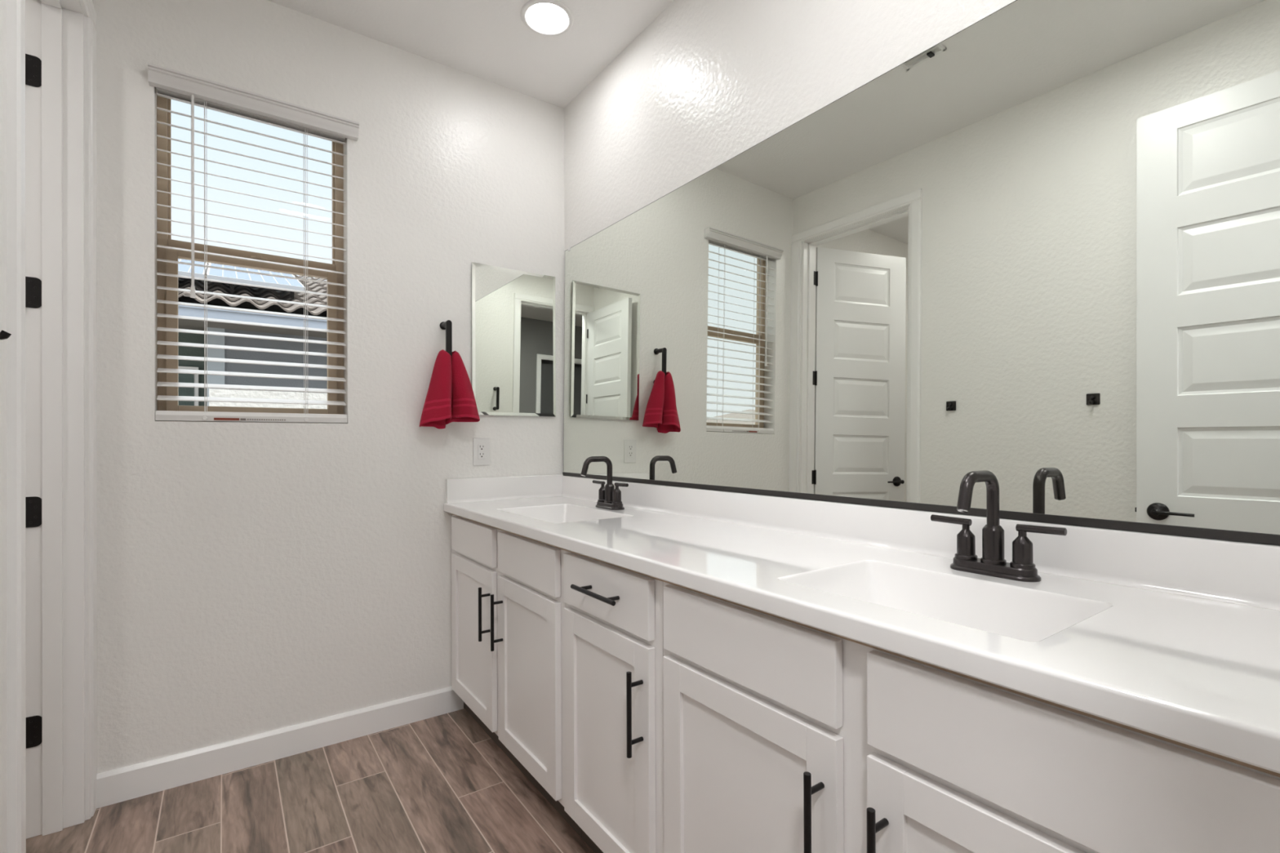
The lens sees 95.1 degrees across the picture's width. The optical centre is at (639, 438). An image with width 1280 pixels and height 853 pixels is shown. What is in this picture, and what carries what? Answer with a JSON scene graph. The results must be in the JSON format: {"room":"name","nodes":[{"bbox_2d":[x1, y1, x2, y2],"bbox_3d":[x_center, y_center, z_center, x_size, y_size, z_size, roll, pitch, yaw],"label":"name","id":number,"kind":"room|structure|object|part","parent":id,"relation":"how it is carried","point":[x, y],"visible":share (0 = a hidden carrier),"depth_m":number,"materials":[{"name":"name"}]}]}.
{"room":"bathroom","nodes":[
{"label":"bathroom","id":0,"kind":"room"},
{"bbox_2d":[0,0,84,852],"bbox_3d":[-1.010,-0.219,0.720,0.125,2.740,2.645,0,0,-35],"label":"wall","id":1,"kind":"structure","parent":0,"point":[3,793],"depth_m":1.12,"materials":[{"name":"white paint"}]},
{"bbox_2d":[0,329,11,339],"bbox_3d":[-1.123,-0.197,1.020,0.039,0.048,0.048,0,0,-35],"label":"robe hook","id":2,"kind":"object","parent":1,"relation":"attached to","point":[3,335],"visible":1,"depth_m":1.02,"materials":[{"name":"brown metal"}]},
{"bbox_2d":[6,0,97,852],"bbox_3d":[-1.524,-0.098,1.458,0.143,2.505,0.863,0,0,-35],"label":"door frame","id":3,"kind":"structure","parent":1,"relation":"attached to","point":[55,388],"depth_m":1.72,"materials":[{"name":"white paint"}]},
{"bbox_2d":[25,53,41,748],"bbox_3d":[-1.983,-0.066,1.431,0.164,2.425,0.729,0,0,35],"label":"door hinges","id":4,"kind":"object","parent":3,"relation":"attached to","point":[33,64],"depth_m":1.70,"materials":[{"name":"black metal"}]},
{"bbox_2d":[26,708,594,852],"bbox_3d":[-0.482,1.176,-0.026,3.737,0.060,4.740,0,0,-35],"label":"floor","id":5,"kind":"structure","parent":0,"point":[441,784],"depth_m":1.82,"materials":[{"name":"brown wood"}]},
{"bbox_2d":[451,513,582,838],"bbox_3d":[-0.308,0.729,2.210,0.605,0.848,1.014,0,0,-35],"label":"vanity cabinet","id":6,"kind":"object","parent":5,"relation":"on","point":[508,604],"visible":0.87,"depth_m":1.93,"materials":[{"name":"white paint"}]},
{"bbox_3d":[-0.644,0.390,2.249,0.019,0.136,0.448,0,0,-35],"label":"drawer","id":7,"kind":"part","parent":6,"relation":"part of","materials":[{"name":"white paint"}]},
{"bbox_3d":[-0.643,0.755,2.248,0.019,0.562,0.448,0,0,-35],"label":"door","id":8,"kind":"part","parent":6,"relation":"part of","materials":[{"name":"white paint"}]},
{"bbox_3d":[-0.550,0.617,2.064,0.042,0.188,0.011,0,0,-35],"label":"handle","id":9,"kind":"part","parent":6,"relation":"part of","materials":[{"name":"black metal"}]},
{"bbox_3d":[-0.483,0.617,1.970,0.042,0.188,0.011,0,0,-35],"label":"handle","id":10,"kind":"part","parent":6,"relation":"part of","materials":[{"name":"black metal"}]},
{"bbox_3d":[-0.358,0.387,1.847,0.019,0.136,0.428,0,0,-35],"label":"drawer","id":11,"kind":"part","parent":6,"relation":"part of","materials":[{"name":"white paint"}]},
{"bbox_3d":[-0.357,0.752,1.846,0.019,0.562,0.428,0,0,-35],"label":"door","id":12,"kind":"part","parent":6,"relation":"part of","materials":[{"name":"white paint"}]},
{"bbox_2d":[564,549,663,852],"bbox_3d":[0.117,0.725,1.613,0.605,0.848,0.450,0,0,-35],"label":"vanity cabinet","id":13,"kind":"object","parent":5,"relation":"on","point":[614,620],"visible":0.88,"depth_m":1.43,"materials":[{"name":"white paint"}]},
{"bbox_3d":[-0.105,0.381,1.439,0.042,0.011,0.197,0,0,-35],"label":"handle","id":14,"kind":"part","parent":13,"relation":"part of","materials":[{"name":"black metal"}]},
{"bbox_3d":[-0.089,0.385,1.469,0.019,0.136,0.399,0,0,-35],"label":"drawer","id":15,"kind":"part","parent":13,"relation":"part of","materials":[{"name":"white paint"}]},
{"bbox_3d":[-0.012,0.613,1.308,0.042,0.188,0.011,0,0,-35],"label":"handle","id":16,"kind":"part","parent":13,"relation":"part of","materials":[{"name":"black metal"}]},
{"bbox_2d":[662,580,1279,852],"bbox_3d":[0.551,0.722,1.003,0.605,0.848,1.043,0,0,-35],"label":"vanity cabinet","id":17,"kind":"object","parent":5,"relation":"on","point":[781,735],"visible":0.91,"depth_m":0.83,"materials":[{"name":"white paint"}]},
{"bbox_3d":[0.183,0.383,1.086,0.019,0.136,0.436,0,0,-35],"label":"drawer","id":18,"kind":"part","parent":17,"relation":"part of","materials":[{"name":"white paint"}]},
{"bbox_3d":[0.185,0.748,1.085,0.019,0.562,0.436,0,0,-35],"label":"door","id":19,"kind":"part","parent":17,"relation":"part of","materials":[{"name":"white paint"}]},
{"bbox_3d":[0.271,0.611,0.911,0.042,0.188,0.011,0,0,-35],"label":"handle","id":20,"kind":"part","parent":17,"relation":"part of","materials":[{"name":"black metal"}]},
{"bbox_2d":[443,474,1279,773],"bbox_3d":[0.135,0.277,1.611,0.578,0.226,2.515,0,0,-35],"label":"countertop","id":21,"kind":"structure","parent":17,"relation":"on","point":[1174,637],"depth_m":1.01,"materials":[{"name":"white stone"}]},
{"bbox_2d":[496,503,633,523],"bbox_3d":[-0.284,0.331,2.132,0.310,0.125,0.500,0,0,-35],"label":"basin","id":22,"kind":"object","parent":21,"relation":"in","point":[554,513],"depth_m":2.32,"materials":[{"name":"white ceramic"}]},
{"bbox_2d":[580,456,628,510],"bbox_3d":[-0.118,0.167,2.255,0.182,0.201,0.182,0,0,11],"label":"faucet","id":23,"kind":"object","parent":21,"relation":"on","point":[609,496],"visible":1,"depth_m":2.24,"materials":[{"name":"brown metal"}]},
{"bbox_3d":[-0.164,0.122,2.225,0.138,0.111,0.021,0,0,-35],"label":"spout","id":24,"kind":"part","parent":23,"relation":"part of","materials":[{"name":"brown metal"}]},
{"bbox_3d":[-0.164,0.173,2.324,0.014,0.015,0.078,0,0,-35],"label":"lever handle","id":25,"kind":"part","parent":23,"relation":"part of","materials":[{"name":"brown metal"}]},
{"bbox_3d":[-0.117,0.211,2.258,0.043,0.073,0.043,0,0,-35],"label":"spout","id":26,"kind":"part","parent":23,"relation":"part of","materials":[{"name":"brown metal"}]},
{"bbox_3d":[-0.117,0.257,2.258,0.057,0.022,0.159,0,0,-35],"label":"plate","id":27,"kind":"part","parent":23,"relation":"part of","materials":[{"name":"brown metal"}]},
{"bbox_3d":[-0.070,0.172,2.192,0.014,0.015,0.078,0,0,-35],"label":"lever handle","id":28,"kind":"part","parent":23,"relation":"part of","materials":[{"name":"brown metal"}]},
{"bbox_2d":[777,560,1114,642],"bbox_3d":[0.500,0.324,1.009,0.302,0.125,0.436,0,0,-35],"label":"basin","id":29,"kind":"object","parent":21,"relation":"in","point":[1017,613],"depth_m":1.09,"materials":[{"name":"white ceramic"}]},
{"bbox_2d":[930,470,1066,582],"bbox_3d":[0.683,0.161,1.130,0.182,0.201,0.182,0,0,11],"label":"faucet","id":30,"kind":"object","parent":21,"relation":"on","point":[993,562],"visible":1,"depth_m":1.11,"materials":[{"name":"brown metal"}]},
{"bbox_3d":[0.637,0.167,1.199,0.014,0.015,0.078,0,0,-35],"label":"lever handle","id":31,"kind":"part","parent":30,"relation":"part of","materials":[{"name":"brown metal"}]},
{"bbox_3d":[0.636,0.116,1.100,0.138,0.111,0.021,0,0,-35],"label":"spout","id":32,"kind":"part","parent":30,"relation":"part of","materials":[{"name":"brown metal"}]},
{"bbox_3d":[0.684,0.204,1.133,0.043,0.073,0.043,0,0,-35],"label":"spout","id":33,"kind":"part","parent":30,"relation":"part of","materials":[{"name":"brown metal"}]},
{"bbox_3d":[0.684,0.250,1.133,0.057,0.022,0.159,0,0,-35],"label":"plate","id":34,"kind":"part","parent":30,"relation":"part of","materials":[{"name":"brown metal"}]},
{"bbox_3d":[0.731,0.166,1.067,0.014,0.015,0.078,0,0,-35],"label":"lever handle","id":35,"kind":"part","parent":30,"relation":"part of","materials":[{"name":"brown metal"}]},
{"bbox_3d":[0.334,0.610,0.822,0.042,0.188,0.011,0,0,-35],"label":"handle","id":36,"kind":"part","parent":17,"relation":"part of","materials":[{"name":"black metal"}]},
{"bbox_3d":[0.469,0.746,0.685,0.019,0.562,0.441,0,0,-35],"label":"door","id":37,"kind":"part","parent":17,"relation":"part of","materials":[{"name":"white paint"}]},
{"bbox_3d":[0.468,0.381,0.686,0.019,0.136,0.441,0,0,-35],"label":"drawer","id":38,"kind":"part","parent":17,"relation":"part of","materials":[{"name":"white paint"}]},
{"bbox_2d":[92,0,564,773],"bbox_3d":[-1.821,-0.213,1.852,3.737,2.740,0.140,0,0,-35],"label":"wall","id":39,"kind":"structure","parent":0,"point":[253,579],"depth_m":2.19,"materials":[{"name":"white paint"}]},
{"bbox_2d":[156,92,343,423],"bbox_3d":[-1.424,-0.633,2.179,0.575,1.152,0.072,0,0,-35],"label":"window","id":40,"kind":"structure","parent":39,"relation":"in","point":[162,171],"depth_m":2.09,"materials":[{"name":"beige plastic"}]},
{"bbox_3d":[-1.431,-0.934,2.187,0.519,0.546,0.034,0,0,-35],"label":"sash","id":41,"kind":"part","parent":40,"relation":"part of","materials":[{"name":"beige plastic"}]},
{"bbox_3d":[-1.416,-0.363,2.167,0.526,0.596,0.030,0,0,-35],"label":"sash","id":42,"kind":"part","parent":40,"relation":"part of","materials":[{"name":"beige plastic"}]},
{"bbox_2d":[147,62,359,423],"bbox_3d":[-1.360,-0.637,2.107,0.623,1.153,0.110,0,0,-35],"label":"window blind","id":43,"kind":"object","parent":40,"relation":"attached to","point":[170,83],"visible":1,"depth_m":2.07,"materials":[{"name":"white plastic"}]},
{"bbox_3d":[-1.509,-0.621,2.035,0.008,1.085,0.054,0,0,-35],"label":"ladder cord","id":44,"kind":"part","parent":43,"relation":"part of","materials":[{"name":"white fabric"}]},
{"bbox_3d":[-1.380,-0.077,2.117,0.573,0.034,0.059,0,0,-35],"label":"rail","id":45,"kind":"part","parent":43,"relation":"part of","materials":[{"name":"white plastic"}]},
{"bbox_2d":[240,418,285,420],"bbox_3d":[-1.352,-0.068,2.101,0.136,0.006,0.002,0,0,-35],"label":"print","id":46,"kind":"object","parent":43,"relation":"on","point":[240,419],"depth_m":2.10,"materials":[{"name":"white"}]},
{"bbox_3d":[-1.262,-0.621,2.210,0.008,1.085,0.054,0,0,-35],"label":"ladder cord","id":47,"kind":"part","parent":43,"relation":"part of","materials":[{"name":"white fabric"}]},
{"bbox_2d":[96,686,463,808],"bbox_3d":[-1.230,1.104,2.171,1.161,0.103,0.013,0,0,-35],"label":"baseboard","id":48,"kind":"structure","parent":39,"relation":"attached to","point":[137,780],"depth_m":2.08,"materials":[{"name":"white paint"}]},
{"bbox_2d":[440,320,452,356],"bbox_3d":[-0.808,-0.394,2.441,0.033,0.199,0.076,0,0,-35],"label":"towel bar","id":49,"kind":"object","parent":39,"relation":"attached to","point":[447,326],"visible":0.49,"depth_m":2.41,"materials":[{"name":"black metal"}]},
{"bbox_3d":[-0.811,-0.477,2.446,0.033,0.033,0.066,0,0,-35],"label":"post","id":50,"kind":"part","parent":49,"relation":"part of","materials":[{"name":"black metal"}]},
{"bbox_2d":[418,349,479,429],"bbox_3d":[-0.779,-0.203,2.412,0.245,0.325,0.120,0,0,-35],"label":"hand towel","id":51,"kind":"object","parent":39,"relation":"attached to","point":[450,397],"visible":1,"depth_m":2.39,"materials":[{"name":"red fabric"}]},
{"bbox_2d":[472,437,489,466],"bbox_3d":[-0.694,0.057,2.562,0.075,0.121,0.007,0,0,-35],"label":"power outlet","id":52,"kind":"object","parent":39,"relation":"attached to","point":[481,446],"visible":1,"depth_m":2.56,"materials":[{"name":"white plastic"}]},
{"bbox_2d":[477,444,485,459],"bbox_3d":[-0.693,0.057,2.561,0.033,0.066,0.003,0,0,-35],"label":"receptacle","id":53,"kind":"object","parent":52,"relation":"attached to","point":[481,447],"depth_m":2.56,"materials":[{"name":"white plastic"}]},
{"bbox_2d":[471,262,555,416],"bbox_3d":[-0.565,-0.434,2.651,0.401,0.660,0.016,0,0,-35],"label":"mirror","id":54,"kind":"object","parent":39,"relation":"attached to","point":[513,343],"visible":0.86,"depth_m":2.64,"materials":[{"name":"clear mirror"}]},
{"bbox_2d":[268,0,674,108],"bbox_3d":[-0.493,-1.634,-0.018,3.737,0.080,4.740,0,0,-35],"label":"ceiling","id":55,"kind":"structure","parent":0,"point":[489,40],"depth_m":2.30,"materials":[{"name":"white paint"}]},
{"bbox_2d":[520,0,573,35],"bbox_3d":[-0.349,-1.584,2.204,0.196,0.007,0.196,0,0,-35],"label":"recessed light","id":56,"kind":"object","parent":55,"relation":"in","point":[543,17],"visible":1,"depth_m":2.20,"materials":[{"name":"white plastic"}]},
{"bbox_2d":[564,0,1015,265],"bbox_3d":[0.458,-0.222,1.764,0.125,2.740,2.645,0,0,-35],"label":"wall","id":57,"kind":"structure","parent":0,"point":[705,82],"depth_m":1.95,"materials":[{"name":"white paint"}]},
{"bbox_2d":[561,475,1279,611],"bbox_3d":[0.361,0.217,1.759,0.039,0.095,2.494,0,0,-35],"label":"backsplash","id":58,"kind":"structure","parent":57,"relation":"attached to","point":[1235,572],"depth_m":1.15,"materials":[{"name":"white stone"}]},
{"bbox_2d":[562,0,1279,545],"bbox_3d":[0.364,-0.368,1.771,0.020,1.074,2.493,0,0,-36],"label":"wall mirror","id":59,"kind":"object","parent":57,"relation":"attached to","point":[1037,250],"visible":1,"depth_m":1.24,"materials":[{"name":"clear glass"}]},
{"label":"outside","id":60,"kind":"structure","parent":0,"visible":0},
{"bbox_3d":[-19.564,1.493,16.845,65.000,0.200,44.840,0,0,-35],"label":"ground","id":61,"kind":"structure","parent":60,"visible":0},
{"bbox_2d":[177,257,327,406],"bbox_3d":[-4.188,-0.865,9.199,11.200,4.346,4.950,0,0,-35],"label":"house","id":62,"kind":"structure","parent":61,"relation":"on","point":[183,283],"depth_m":6.78,"materials":[{"name":"grey paint"}]},
{"bbox_3d":[-5.454,-0.324,6.616,0.660,0.940,0.015,0,0,-35],"label":"pane","id":63,"kind":"part","parent":62,"relation":"part of","materials":[{"name":"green glass"}]},
{"bbox_2d":[177,258,206,286],"bbox_3d":[-5.614,-1.973,6.776,0.944,0.678,1.556,0,0,-35],"label":"solar panel","id":64,"kind":"object","parent":62,"relation":"on","point":[183,269],"visible":0.19,"depth_m":6.64,"materials":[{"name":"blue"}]},
{"bbox_3d":[-4.747,0.018,6.550,0.165,2.570,0.050,0,0,-35],"label":"corner trim","id":65,"kind":"part","parent":62,"relation":"part of","materials":[{"name":"grey"}]},
{"bbox_2d":[207,262,305,300],"bbox_3d":[-4.828,-1.975,7.336,0.944,0.678,1.556,0,0,-35],"label":"solar panel","id":66,"kind":"object","parent":62,"relation":"on","point":[212,273],"visible":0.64,"depth_m":6.97,"materials":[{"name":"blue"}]},
{"bbox_2d":[208,388,327,408],"bbox_3d":[-0.045,0.464,6.308,7.405,1.640,0.150,0,0,-35],"label":"wall","id":67,"kind":"structure","parent":61,"relation":"on","point":[216,393],"depth_m":4.30,"materials":[{"name":"grey"}]}
]}

